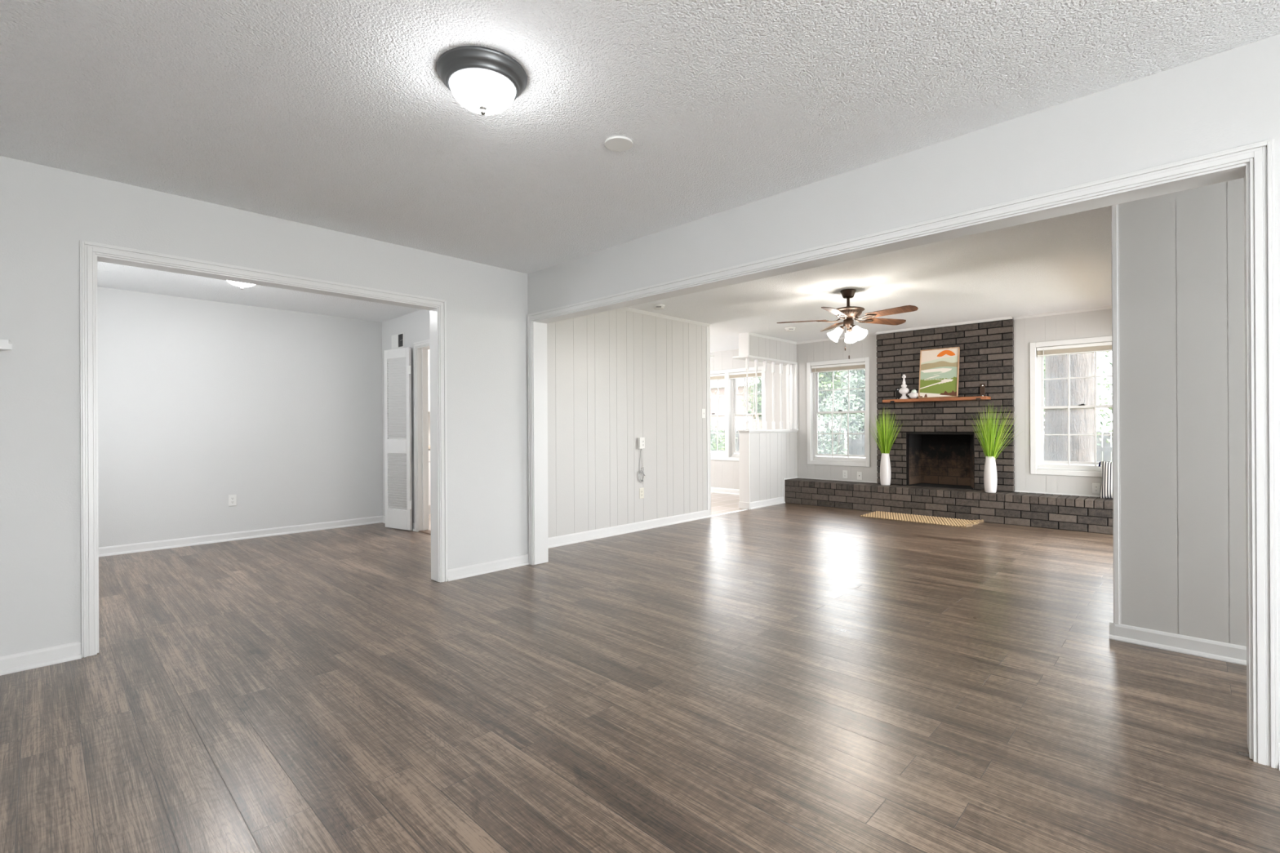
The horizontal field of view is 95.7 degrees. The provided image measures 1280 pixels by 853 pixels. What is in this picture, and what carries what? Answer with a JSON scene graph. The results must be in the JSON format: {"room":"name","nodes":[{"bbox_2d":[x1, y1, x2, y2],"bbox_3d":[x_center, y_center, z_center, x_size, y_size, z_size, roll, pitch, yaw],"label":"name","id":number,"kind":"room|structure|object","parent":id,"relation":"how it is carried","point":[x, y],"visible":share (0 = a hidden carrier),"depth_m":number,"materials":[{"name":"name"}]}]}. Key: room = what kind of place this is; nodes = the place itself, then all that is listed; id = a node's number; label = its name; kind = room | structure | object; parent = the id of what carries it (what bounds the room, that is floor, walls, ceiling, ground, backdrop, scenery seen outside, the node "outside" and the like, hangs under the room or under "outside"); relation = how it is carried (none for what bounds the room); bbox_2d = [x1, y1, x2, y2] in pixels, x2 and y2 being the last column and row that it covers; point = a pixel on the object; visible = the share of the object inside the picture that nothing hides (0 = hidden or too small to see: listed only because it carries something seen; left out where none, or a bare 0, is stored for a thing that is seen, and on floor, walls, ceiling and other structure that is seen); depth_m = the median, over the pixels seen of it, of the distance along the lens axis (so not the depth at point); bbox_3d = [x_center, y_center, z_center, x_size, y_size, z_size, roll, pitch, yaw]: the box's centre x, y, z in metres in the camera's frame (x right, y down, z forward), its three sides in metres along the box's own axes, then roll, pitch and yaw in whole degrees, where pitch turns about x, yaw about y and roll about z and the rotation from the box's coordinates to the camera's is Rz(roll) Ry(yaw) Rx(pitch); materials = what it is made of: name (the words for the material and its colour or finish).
{"room":"empty living room","nodes":[
{"label":"empty living room","id":0,"kind":"room"},
{"bbox_2d":[97,286,382,547],"bbox_3d":[-4.448,-0.046,5.787,0.120,2.440,3.650,0,0,44],"label":"wall","id":1,"kind":"structure","parent":0,"point":[202,402],"depth_m":5.94,"materials":[{"name":"paint"}]},
{"bbox_2d":[228,494,236,506],"bbox_3d":[-4.191,0.759,5.957,0.010,0.117,0.072,0,0,44],"label":"wall outlet","id":2,"kind":"object","parent":1,"relation":"attached to","point":[232,498],"visible":1,"depth_m":5.96,"materials":[{"name":"white plastic"}]},
{"bbox_2d":[98,515,382,556],"bbox_3d":[-4.356,1.132,5.773,0.024,0.082,3.550,0,0,44],"label":"baseboard","id":3,"kind":"structure","parent":1,"relation":"attached to","point":[197,540],"depth_m":5.93,"materials":[{"name":"paint"}]},
{"bbox_2d":[0,155,528,657],"bbox_3d":[-2.230,-0.060,3.619,0.115,2.440,3.600,0,0,44],"label":"wall","id":4,"kind":"structure","parent":0,"point":[46,211],"depth_m":3.00,"materials":[{"name":"paint"}]},
{"bbox_2d":[0,339,12,351],"bbox_3d":[-3.134,-0.378,2.514,0.115,0.046,0.556,0,0,44],"label":"wall ledge","id":5,"kind":"object","parent":4,"relation":"attached to","point":[5,344],"visible":1,"depth_m":2.67,"materials":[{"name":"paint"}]},
{"bbox_2d":[0,640,81,675],"bbox_3d":[-3.079,1.123,2.627,0.024,0.082,0.785,0,0,44],"label":"baseboard","id":6,"kind":"structure","parent":4,"relation":"attached to","point":[15,663],"depth_m":2.81,"materials":[{"name":"paint"}]},
{"bbox_2d":[79,240,447,657],"bbox_3d":[-2.179,0.110,3.670,0.153,2.100,1.971,0,0,44],"label":"trim","id":7,"kind":"structure","parent":4,"relation":"attached to","point":[90,253],"depth_m":3.18,"materials":[{"name":"paint"}]},
{"bbox_2d":[447,554,528,581],"bbox_3d":[-1.183,1.115,4.599,0.024,0.082,0.741,0,0,44],"label":"baseboard","id":8,"kind":"structure","parent":4,"relation":"attached to","point":[470,571],"depth_m":4.57,"materials":[{"name":"paint"}]},
{"bbox_2d":[382,309,429,523],"bbox_3d":[-2.455,-0.056,6.486,4.185,2.440,0.120,0,0,44],"label":"wall","id":9,"kind":"structure","parent":0,"point":[415,326],"depth_m":6.54,"materials":[{"name":"paint"}]},
{"bbox_2d":[391,332,404,349],"bbox_3d":[-2.830,-0.992,6.747,0.330,0.170,0.017,0,0,44],"label":"air vent","id":10,"kind":"object","parent":9,"relation":"in","point":[397,340],"visible":0.96,"depth_m":6.74,"materials":[{"name":"white plastic"}]},
{"bbox_2d":[398,333,402,346],"bbox_3d":[-2.767,-0.996,6.687,0.111,0.141,0.006,0,0,44],"label":"grille","id":11,"kind":"object","parent":10,"relation":"attached to","point":[400,335],"depth_m":6.69,"materials":[{"name":"grey metal"}]},
{"bbox_2d":[384,346,412,530],"bbox_3d":[-2.725,0.138,6.539,0.485,2.030,0.030,0,0,32],"label":"door","id":12,"kind":"structure","parent":9,"relation":"in","point":[397,362],"depth_m":6.54,"materials":[{"name":"paint"}]},
{"bbox_2d":[382,515,414,531],"bbox_3d":[-2.825,1.125,6.747,0.880,0.082,0.024,0,0,44],"label":"baseboard","id":13,"kind":"structure","parent":9,"relation":"attached to","point":[383,517],"depth_m":6.98,"materials":[{"name":"paint"}]},
{"bbox_2d":[413,339,430,531],"bbox_3d":[-2.123,0.116,6.155,0.954,2.092,0.141,0,0,44],"label":"trim","id":14,"kind":"structure","parent":9,"relation":"attached to","point":[420,348],"depth_m":6.43,"materials":[{"name":"paint"}]},
{"bbox_2d":[418,529,431,534],"bbox_3d":[-2.112,1.157,6.161,0.830,0.010,0.120,0,0,44],"label":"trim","id":15,"kind":"structure","parent":9,"relation":"attached to","point":[425,531],"depth_m":6.35,"materials":[{"name":"brown wood"}]},
{"bbox_2d":[428,413,430,444],"bbox_3d":[-3.035,-0.052,8.396,0.100,2.440,1.830,0,0,44],"label":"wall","id":16,"kind":"structure","parent":0,"point":[428,413],"depth_m":8.33,"materials":[{"name":"paint"}]},
{"bbox_2d":[427,349,430,413],"bbox_3d":[-3.144,-0.667,7.964,0.348,0.950,1.000,0,0,44],"label":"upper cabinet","id":17,"kind":"object","parent":16,"relation":"attached to","point":[428,350],"visible":0.02,"depth_m":7.97,"materials":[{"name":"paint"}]},
{"bbox_2d":[428,492,742,530],"bbox_3d":[-0.718,1.156,8.504,3.880,0.001,5.310,0,0,44],"label":"floor","id":18,"kind":"structure","parent":0,"point":[721,503],"depth_m":8.56,"materials":[{"name":"wood"}]},
{"bbox_2d":[428,449,431,513],"bbox_3d":[-3.026,0.738,7.856,0.636,0.860,1.000,0,0,44],"label":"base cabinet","id":19,"kind":"object","parent":18,"relation":"on","point":[429,504],"visible":0.02,"depth_m":7.68,"materials":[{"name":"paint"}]},
{"bbox_2d":[546,308,706,537],"bbox_3d":[-0.164,-0.069,6.332,0.100,2.440,2.905,0,0,44],"label":"wall","id":20,"kind":"structure","parent":0,"point":[617,377],"depth_m":6.24,"materials":[{"name":"paint"}]},
{"bbox_2d":[547,509,711,548],"bbox_3d":[-0.110,1.104,6.292,0.024,0.095,2.905,0,0,44],"label":"baseboard","id":21,"kind":"structure","parent":20,"relation":"attached to","point":[556,541],"depth_m":6.22,"materials":[{"name":"paint"}]},
{"bbox_2d":[637,437,644,448],"bbox_3d":[0.011,0.185,6.408,0.046,0.124,0.085,0,0,44],"label":"adapter","id":22,"kind":"object","parent":20,"relation":"attached to","point":[641,441],"visible":1,"depth_m":6.38,"materials":[{"name":"white plastic"}]},
{"bbox_2d":[637,448,645,482],"bbox_3d":[0.015,0.432,6.414,0.027,0.371,0.110,0,0,44],"label":"coiled cord","id":23,"kind":"object","parent":22,"relation":"hanging from","point":[642,480],"visible":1,"depth_m":6.41,"materials":[{"name":"grey plastic"}]},
{"bbox_2d":[639,488,644,498],"bbox_3d":[0.020,0.743,6.440,0.010,0.117,0.072,0,0,44],"label":"wall outlet","id":24,"kind":"object","parent":20,"relation":"attached to","point":[641,490],"visible":1,"depth_m":6.43,"materials":[{"name":"beige plastic"}]},
{"bbox_2d":[618,306,711,326],"bbox_3d":[-0.120,-1.274,6.295,0.025,0.030,2.910,0,0,44],"label":"trim","id":25,"kind":"structure","parent":20,"relation":"attached to","point":[627,308],"depth_m":6.71,"materials":[{"name":"paint"}]},
{"bbox_2d":[702,408,705,417],"bbox_3d":[0.800,-0.163,7.253,0.014,0.117,0.072,0,0,44],"label":"light switch","id":26,"kind":"object","parent":20,"relation":"attached to","point":[703,410],"visible":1,"depth_m":7.25,"materials":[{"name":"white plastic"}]},
{"bbox_2d":[706,325,711,515],"bbox_3d":[0.828,-0.073,7.364,0.124,2.440,0.067,0,0,44],"label":"trim","id":27,"kind":"structure","parent":20,"relation":"attached to","point":[708,328],"depth_m":7.32,"materials":[{"name":"paint"}]},
{"bbox_2d":[0,502,1279,852],"bbox_3d":[0.729,1.145,4.455,9.420,0.001,8.900,0,0,44],"label":"floor","id":28,"kind":"structure","parent":0,"point":[785,677],"depth_m":2.37,"materials":[{"name":"brown wood"}]},
{"bbox_2d":[711,508,747,516],"bbox_3d":[1.183,1.140,7.679,0.045,0.011,0.873,0,0,44],"label":"trim","id":29,"kind":"structure","parent":28,"relation":"on","point":[746,508],"depth_m":7.66,"materials":[{"name":"white wood"}]},
{"bbox_2d":[859,511,983,528],"bbox_3d":[3.406,1.114,7.057,1.252,0.036,0.570,0,0,44],"label":"jute rug","id":30,"kind":"object","parent":28,"relation":"on","point":[956,522],"visible":1,"depth_m":6.99,"materials":[{"name":"beige wicker"}]},
{"bbox_2d":[784,319,1112,534],"bbox_3d":[3.897,-0.074,7.514,4.113,2.410,0.772,0,0,44],"label":"fireplace","id":31,"kind":"object","parent":28,"relation":"on","point":[937,459],"visible":0.83,"depth_m":7.32,"materials":[{"name":"black brick"}]},
{"bbox_2d":[880,453,890,485],"bbox_3d":[3.299,0.574,7.787,0.137,0.430,0.137,0,0,44],"label":"vase","id":32,"kind":"object","parent":31,"relation":"on","point":[885,465],"visible":1,"depth_m":7.74,"materials":[{"name":"white ceramic"}]},
{"bbox_2d":[871,408,902,453],"bbox_3d":[3.268,0.096,7.760,0.442,0.748,0.320,0,0,44],"label":"bunch","id":33,"kind":"object","parent":32,"relation":"in","point":[884,441],"visible":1,"depth_m":7.75,"materials":[{"name":"green plant"}]},
{"bbox_2d":[882,383,991,403],"bbox_3d":[3.763,-0.419,7.418,1.235,0.209,0.204,0,0,44],"label":"mantel shelf","id":34,"kind":"object","parent":31,"relation":"attached to","point":[982,397],"visible":1,"depth_m":7.28,"materials":[{"name":"brown wood"}]},
{"bbox_2d":[898,374,909,399],"bbox_3d":[3.494,-0.524,7.665,0.126,0.328,0.126,0,0,44],"label":"finial ornament","id":35,"kind":"object","parent":34,"relation":"on","point":[904,390],"visible":0.93,"depth_m":7.64,"materials":[{"name":"white ceramic"}]},
{"bbox_2d":[907,389,918,398],"bbox_3d":[3.579,-0.424,7.580,0.102,0.123,0.118,0,0,-9],"label":"bird figurine","id":36,"kind":"object","parent":34,"relation":"on","point":[913,394],"visible":0.98,"depth_m":7.54,"materials":[{"name":"white ceramic"}]},
{"bbox_2d":[918,346,959,398],"bbox_3d":[3.824,-0.683,7.413,0.462,0.638,0.118,0,0,44],"label":"framed picture","id":37,"kind":"object","parent":34,"relation":"on","point":[939,371],"visible":0.96,"depth_m":7.40,"materials":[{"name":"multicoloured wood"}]},
{"bbox_2d":[983,456,997,493],"bbox_3d":[4.165,0.569,6.885,0.137,0.430,0.137,0,0,44],"label":"vase","id":38,"kind":"object","parent":31,"relation":"on","point":[990,479],"visible":0.98,"depth_m":6.84,"materials":[{"name":"white ceramic"}]},
{"bbox_2d":[972,405,1021,459],"bbox_3d":[4.172,0.087,6.821,0.553,0.756,0.321,0,0,44],"label":"bunch","id":39,"kind":"object","parent":38,"relation":"in","point":[990,434],"visible":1,"depth_m":6.84,"materials":[{"name":"green plant"}]},
{"bbox_2d":[1098,461,1112,497],"bbox_3d":[5.152,0.576,6.160,0.214,0.400,0.447,0,0,-43],"label":"striped cushion","id":40,"kind":"object","parent":31,"relation":"on","point":[1106,467],"visible":0.34,"depth_m":6.21,"materials":[{"name":"white fabric"}]},
{"bbox_2d":[0,0,1279,352],"bbox_3d":[0.379,-1.367,4.885,10.700,0.150,9.250,0,0,44],"label":"ceiling","id":41,"kind":"structure","parent":0,"point":[336,115],"depth_m":2.38,"materials":[{"name":"white paint"}]},
{"bbox_2d":[227,280,254,288],"bbox_3d":[-3.264,-1.199,4.747,0.321,0.149,0.321,0,0,44],"label":"ceiling light","id":42,"kind":"object","parent":41,"relation":"attached to","point":[242,285],"visible":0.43,"depth_m":4.72,"materials":[{"name":"grey metal"}]},
{"bbox_2d":[436,45,527,115],"bbox_3d":[-0.574,-1.215,2.119,0.321,0.149,0.321,0,0,44],"label":"ceiling light","id":43,"kind":"object","parent":41,"relation":"attached to","point":[484,81],"visible":1,"depth_m":2.04,"materials":[{"name":"white glass"}]},
{"bbox_2d":[604,135,632,151],"bbox_3d":[-0.097,-1.287,2.636,0.128,0.010,0.128,0,0,44],"label":"cover","id":44,"kind":"object","parent":41,"relation":"attached to","point":[618,143],"visible":1,"depth_m":2.62,"materials":[{"name":"white plastic"}]},
{"bbox_2d":[652,304,665,310],"bbox_3d":[0.198,-1.272,6.183,0.140,0.038,0.140,0,0,1],"label":"smoke detector","id":45,"kind":"object","parent":41,"relation":"attached to","point":[657,307],"visible":1,"depth_m":6.14,"materials":[{"name":"white plastic"}]},
{"bbox_2d":[784,327,795,331],"bbox_3d":[1.981,-1.280,7.639,0.140,0.038,0.140,0,0,1],"label":"smoke detector","id":46,"kind":"object","parent":41,"relation":"attached to","point":[787,329],"visible":1,"depth_m":7.59,"materials":[{"name":"white plastic"}]},
{"bbox_2d":[776,288,918,359],"bbox_3d":[1.993,-0.972,5.498,1.263,0.657,1.263,0,0,44],"label":"ceiling fan","id":47,"kind":"object","parent":41,"relation":"hanging from","point":[855,333],"visible":1,"depth_m":5.49,"materials":[{"name":"brown wood"}]},
{"bbox_2d":[749,334,797,509],"bbox_3d":[1.922,-0.078,8.513,0.164,2.440,1.330,0,0,44],"label":"wall","id":48,"kind":"structure","parent":0,"point":[773,455],"depth_m":8.40,"materials":[{"name":"paint"}]},
{"bbox_2d":[732,332,797,365],"bbox_3d":[1.863,-1.128,8.537,0.255,0.340,1.370,0,0,44],"label":"trim","id":49,"kind":"structure","parent":48,"relation":"attached to","point":[744,338],"depth_m":8.07,"materials":[{"name":"paint"}]},
{"bbox_2d":[737,429,798,509],"bbox_3d":[1.904,0.592,8.509,0.198,1.100,1.365,0,0,44],"label":"trim","id":50,"kind":"structure","parent":48,"relation":"attached to","point":[744,503],"depth_m":8.03,"materials":[{"name":"paint"}]},
{"bbox_2d":[745,357,749,429],"bbox_3d":[1.498,-0.456,8.092,0.036,1.000,0.036,0,0,44],"label":"spindle","id":51,"kind":"object","parent":50,"relation":"on","point":[747,423],"visible":0.93,"depth_m":8.08,"materials":[{"name":"paint"}]},
{"bbox_2d":[754,359,758,429],"bbox_3d":[1.658,-0.457,8.258,0.036,1.000,0.036,0,0,44],"label":"spindle","id":52,"kind":"object","parent":50,"relation":"on","point":[755,360],"visible":0.97,"depth_m":8.25,"materials":[{"name":"paint"}]},
{"bbox_2d":[763,360,766,429],"bbox_3d":[1.818,-0.458,8.425,0.036,1.000,0.036,0,0,44],"label":"spindle","id":53,"kind":"object","parent":50,"relation":"on","point":[764,362],"visible":0.98,"depth_m":8.41,"materials":[{"name":"paint"}]},
{"bbox_2d":[771,361,774,429],"bbox_3d":[1.977,-0.458,8.590,0.036,1.000,0.036,0,0,44],"label":"spindle","id":54,"kind":"object","parent":50,"relation":"on","point":[772,362],"visible":1,"depth_m":8.58,"materials":[{"name":"paint"}]},
{"bbox_2d":[779,363,782,429],"bbox_3d":[2.133,-0.459,8.752,0.036,1.000,0.036,0,0,44],"label":"spindle","id":55,"kind":"object","parent":50,"relation":"on","point":[780,364],"visible":1,"depth_m":8.74,"materials":[{"name":"paint"}]},
{"bbox_2d":[786,364,790,429],"bbox_3d":[2.289,-0.460,8.914,0.036,1.000,0.036,0,0,44],"label":"spindle","id":56,"kind":"object","parent":50,"relation":"on","point":[788,365],"visible":1,"depth_m":8.90,"materials":[{"name":"paint"}]},
{"bbox_2d":[748,332,796,344],"bbox_3d":[1.963,-1.283,8.461,0.025,0.030,1.340,0,0,44],"label":"trim","id":57,"kind":"structure","parent":48,"relation":"attached to","point":[749,333],"depth_m":8.41,"materials":[{"name":"paint"}]},
{"bbox_2d":[782,476,1100,502],"bbox_3d":[3.767,0.945,7.370,4.120,0.372,0.425,0,0,44],"label":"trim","id":58,"kind":"structure","parent":48,"relation":"attached to","point":[784,479],"depth_m":8.16,"materials":[{"name":"paint"}]},
{"bbox_2d":[527,34,1279,742],"bbox_3d":[1.161,-0.078,2.949,6.500,2.440,0.135,0,0,44],"label":"wall","id":59,"kind":"structure","parent":0,"point":[1230,99],"depth_m":2.49,"materials":[{"name":"paint"}]},
{"bbox_2d":[527,138,1278,768],"bbox_3d":[0.644,0.099,3.447,4.231,2.093,0.173,0,0,44],"label":"trim","id":60,"kind":"structure","parent":59,"relation":"attached to","point":[1259,174],"depth_m":2.05,"materials":[{"name":"paint"}]},
{"bbox_2d":[1278,742,1279,770],"bbox_3d":[2.787,1.091,1.280,1.852,0.082,0.024,0,0,44],"label":"baseboard","id":61,"kind":"structure","parent":59,"relation":"attached to","point":[1278,743],"depth_m":1.92,"materials":[{"name":"paint"}]},
{"bbox_2d":[710,305,1111,497],"bbox_3d":[2.523,-0.081,8.896,8.020,2.440,0.245,0,0,44],"label":"wall","id":62,"kind":"structure","parent":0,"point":[1096,323],"depth_m":8.15,"materials":[{"name":"paint"}]},
{"bbox_2d":[710,380,724,457],"bbox_3d":[1.274,-0.189,10.162,0.651,1.439,0.153,0,0,44],"label":"window","id":63,"kind":"structure","parent":62,"relation":"attached to","point":[717,453],"depth_m":10.11,"materials":[{"name":"paint"}]},
{"bbox_2d":[711,487,739,495],"bbox_3d":[1.002,1.103,10.308,3.660,0.090,0.024,0,0,44],"label":"baseboard","id":64,"kind":"structure","parent":62,"relation":"attached to","point":[714,490],"depth_m":9.87,"materials":[{"name":"paint"}]},
{"bbox_2d":[710,370,761,380],"bbox_3d":[1.497,-0.843,9.876,1.354,0.127,0.059,0,0,44],"label":"window blind","id":65,"kind":"object","parent":62,"relation":"attached to","point":[750,374],"visible":0.57,"depth_m":9.73,"materials":[{"name":"beige fabric"}]},
{"bbox_2d":[728,375,761,457],"bbox_3d":[1.797,-0.192,9.660,0.651,1.439,0.153,0,0,44],"label":"window","id":66,"kind":"structure","parent":62,"relation":"attached to","point":[732,382],"depth_m":9.86,"materials":[{"name":"paint"}]},
{"bbox_2d":[806,356,870,466],"bbox_3d":[2.943,-0.203,8.547,0.954,1.550,0.168,0,0,44],"label":"window","id":67,"kind":"structure","parent":62,"relation":"attached to","point":[812,380],"depth_m":8.63,"materials":[{"name":"paint"}]},
{"bbox_2d":[811,361,865,374],"bbox_3d":[2.910,-0.852,8.517,0.824,0.127,0.059,0,0,44],"label":"window blind","id":68,"kind":"object","parent":62,"relation":"attached to","point":[855,366],"visible":1,"depth_m":8.50,"materials":[{"name":"beige fabric"}]},
{"bbox_2d":[842,470,847,478],"bbox_3d":[2.979,0.696,8.416,0.072,0.117,0.010,0,0,44],"label":"wall outlet","id":69,"kind":"object","parent":62,"relation":"attached to","point":[844,472],"visible":1,"depth_m":8.41,"materials":[{"name":"white plastic"}]},
{"bbox_2d":[857,471,862,479],"bbox_3d":[3.130,0.703,8.267,0.072,0.117,0.015,0,0,44],"label":"cable jack","id":70,"kind":"object","parent":62,"relation":"attached to","point":[859,473],"visible":1,"depth_m":8.26,"materials":[{"name":"white plastic"}]},
{"bbox_2d":[1029,335,1112,477],"bbox_3d":[5.004,-0.216,6.564,0.954,1.550,0.168,0,0,44],"label":"window","id":71,"kind":"structure","parent":62,"relation":"attached to","point":[1038,465],"depth_m":6.75,"materials":[{"name":"paint"}]},
{"bbox_2d":[1036,341,1111,358],"bbox_3d":[4.971,-0.864,6.534,0.824,0.127,0.059,0,0,44],"label":"window blind","id":72,"kind":"object","parent":62,"relation":"attached to","point":[1103,346],"visible":0.67,"depth_m":6.56,"materials":[{"name":"beige fabric"}]},
{"bbox_2d":[1043,355,1044,419],"bbox_3d":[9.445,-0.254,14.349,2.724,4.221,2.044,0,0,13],"label":"blind wand","id":73,"kind":"object","parent":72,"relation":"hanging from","point":[1044,356],"visible":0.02,"depth_m":13.84,"materials":[{"name":"white plastic"}]},
{"bbox_2d":[1092,483,1100,493],"bbox_3d":[5.056,0.688,6.418,0.072,0.117,0.010,0,0,44],"label":"wall outlet","id":74,"kind":"object","parent":62,"relation":"attached to","point":[1095,486],"visible":0.99,"depth_m":6.42,"materials":[{"name":"white plastic"}]},
{"bbox_2d":[1118,177,1246,646],"bbox_3d":[3.424,-0.090,2.318,2.362,2.440,0.117,0,0,44],"label":"wall","id":75,"kind":"structure","parent":0,"point":[1182,310],"depth_m":2.90,"materials":[{"name":"paint"}]},
{"bbox_2d":[1111,204,1120,624],"bbox_3d":[2.549,-0.128,3.100,0.031,2.355,0.053,0,0,44],"label":"trim","id":76,"kind":"structure","parent":75,"relation":"attached to","point":[1114,208],"depth_m":3.08,"materials":[{"name":"paint"}]},
{"bbox_2d":[1109,622,1246,666],"bbox_3d":[3.373,1.087,2.275,2.386,0.085,0.024,0,0,44],"label":"baseboard","id":77,"kind":"structure","parent":75,"relation":"attached to","point":[1210,649],"depth_m":2.91,"materials":[{"name":"paint"}]},
{"bbox_3d":[4.040,-0.092,4.575,0.122,2.440,4.070,0,0,44],"label":"wall","id":78,"kind":"structure","parent":0,"visible":0},
{"bbox_2d":[1112,623,1115,635],"bbox_3d":[3.020,1.090,3.612,0.024,0.085,1.440,0,0,44],"label":"baseboard","id":79,"kind":"structure","parent":78,"relation":"attached to","point":[1113,624],"depth_m":3.09,"materials":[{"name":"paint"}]},
{"label":"outside","id":80,"kind":"structure","parent":0,"visible":0},
{"bbox_2d":[844,443,1111,462],"bbox_3d":[18.168,1.822,31.946,90.000,0.001,54.500,0,0,44],"label":"ground","id":81,"kind":"structure","parent":80,"point":[845,443],"depth_m":37.86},
{"bbox_2d":[710,381,719,401],"bbox_3d":[1.258,-0.399,16.173,1.831,4.600,1.512,0,0,-13],"label":"tree","id":82,"kind":"object","parent":81,"relation":"on","point":[710,381],"visible":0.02,"depth_m":16.06,"materials":[{"name":"green plant"}]},
{"bbox_2d":[710,418,723,450],"bbox_3d":[1.572,0.815,15.274,1.255,2.173,1.357,0,0,44],"label":"shrub","id":83,"kind":"object","parent":81,"relation":"on","point":[712,425],"visible":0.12,"depth_m":15.16,"materials":[{"name":"green plant"}]},
{"bbox_2d":[711,426,738,451],"bbox_3d":[2.068,0.943,13.432,0.732,1.910,1.102,0,0,-20],"label":"shrub","id":84,"kind":"object","parent":81,"relation":"on","point":[722,442],"visible":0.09,"depth_m":13.58,"materials":[{"name":"green plant"}]},
{"bbox_2d":[710,377,761,431],"bbox_3d":[3.380,-0.303,26.249,8.600,4.400,3.800,0,0,44],"label":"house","id":85,"kind":"structure","parent":81,"relation":"on","point":[740,382],"depth_m":23.74,"materials":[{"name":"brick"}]},
{"bbox_2d":[739,377,761,425],"bbox_3d":[4.530,-0.489,20.511,1.931,4.750,1.742,0,0,-13],"label":"tree","id":86,"kind":"object","parent":81,"relation":"on","point":[759,384],"visible":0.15,"depth_m":20.53,"materials":[{"name":"green plant"}]},
{"bbox_2d":[711,430,844,454],"bbox_3d":[3.699,0.996,17.019,4.756,1.784,0.110,0,0,44],"label":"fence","id":87,"kind":"object","parent":81,"relation":"on","point":[736,435],"visible":0.04,"depth_m":15.85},
{"bbox_2d":[817,370,847,430],"bbox_3d":[6.157,-0.446,19.912,2.412,4.647,2.066,0,0,14],"label":"tree","id":88,"kind":"object","parent":81,"relation":"on","point":[825,379],"visible":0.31,"depth_m":19.26,"materials":[{"name":"green plant"}]},
{"bbox_2d":[817,391,864,456],"bbox_3d":[4.782,0.514,14.388,1.596,2.740,1.201,0,0,44],"label":"shrub","id":89,"kind":"object","parent":81,"relation":"on","point":[821,449],"visible":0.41,"depth_m":14.26,"materials":[{"name":"green plant"}]},
{"bbox_2d":[824,368,865,433],"bbox_3d":[6.678,-0.314,17.178,2.152,4.374,2.134,0,0,44],"label":"tree","id":90,"kind":"object","parent":81,"relation":"on","point":[857,377],"visible":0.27,"depth_m":16.83,"materials":[{"name":"green plant"}]},
{"bbox_2d":[846,431,1112,462],"bbox_3d":[9.292,0.973,11.640,10.636,1.764,0.110,0,0,44],"label":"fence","id":91,"kind":"object","parent":81,"relation":"on","point":[856,446],"visible":0.07,"depth_m":11.72,"materials":[{"name":"white"}]},
{"bbox_2d":[1044,352,1094,464],"bbox_3d":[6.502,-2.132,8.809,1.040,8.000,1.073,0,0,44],"label":"window panes","id":92,"kind":"object","parent":81,"relation":"on","point":[1082,365],"visible":0.2,"depth_m":8.57,"materials":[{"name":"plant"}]},
{"bbox_2d":[1093,351,1112,448],"bbox_3d":[7.555,-0.103,8.866,1.362,3.935,1.492,0,0,1],"label":"tree","id":93,"kind":"object","parent":81,"relation":"on","point":[1108,387],"visible":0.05,"depth_m":9.04,"materials":[{"name":"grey plant"}]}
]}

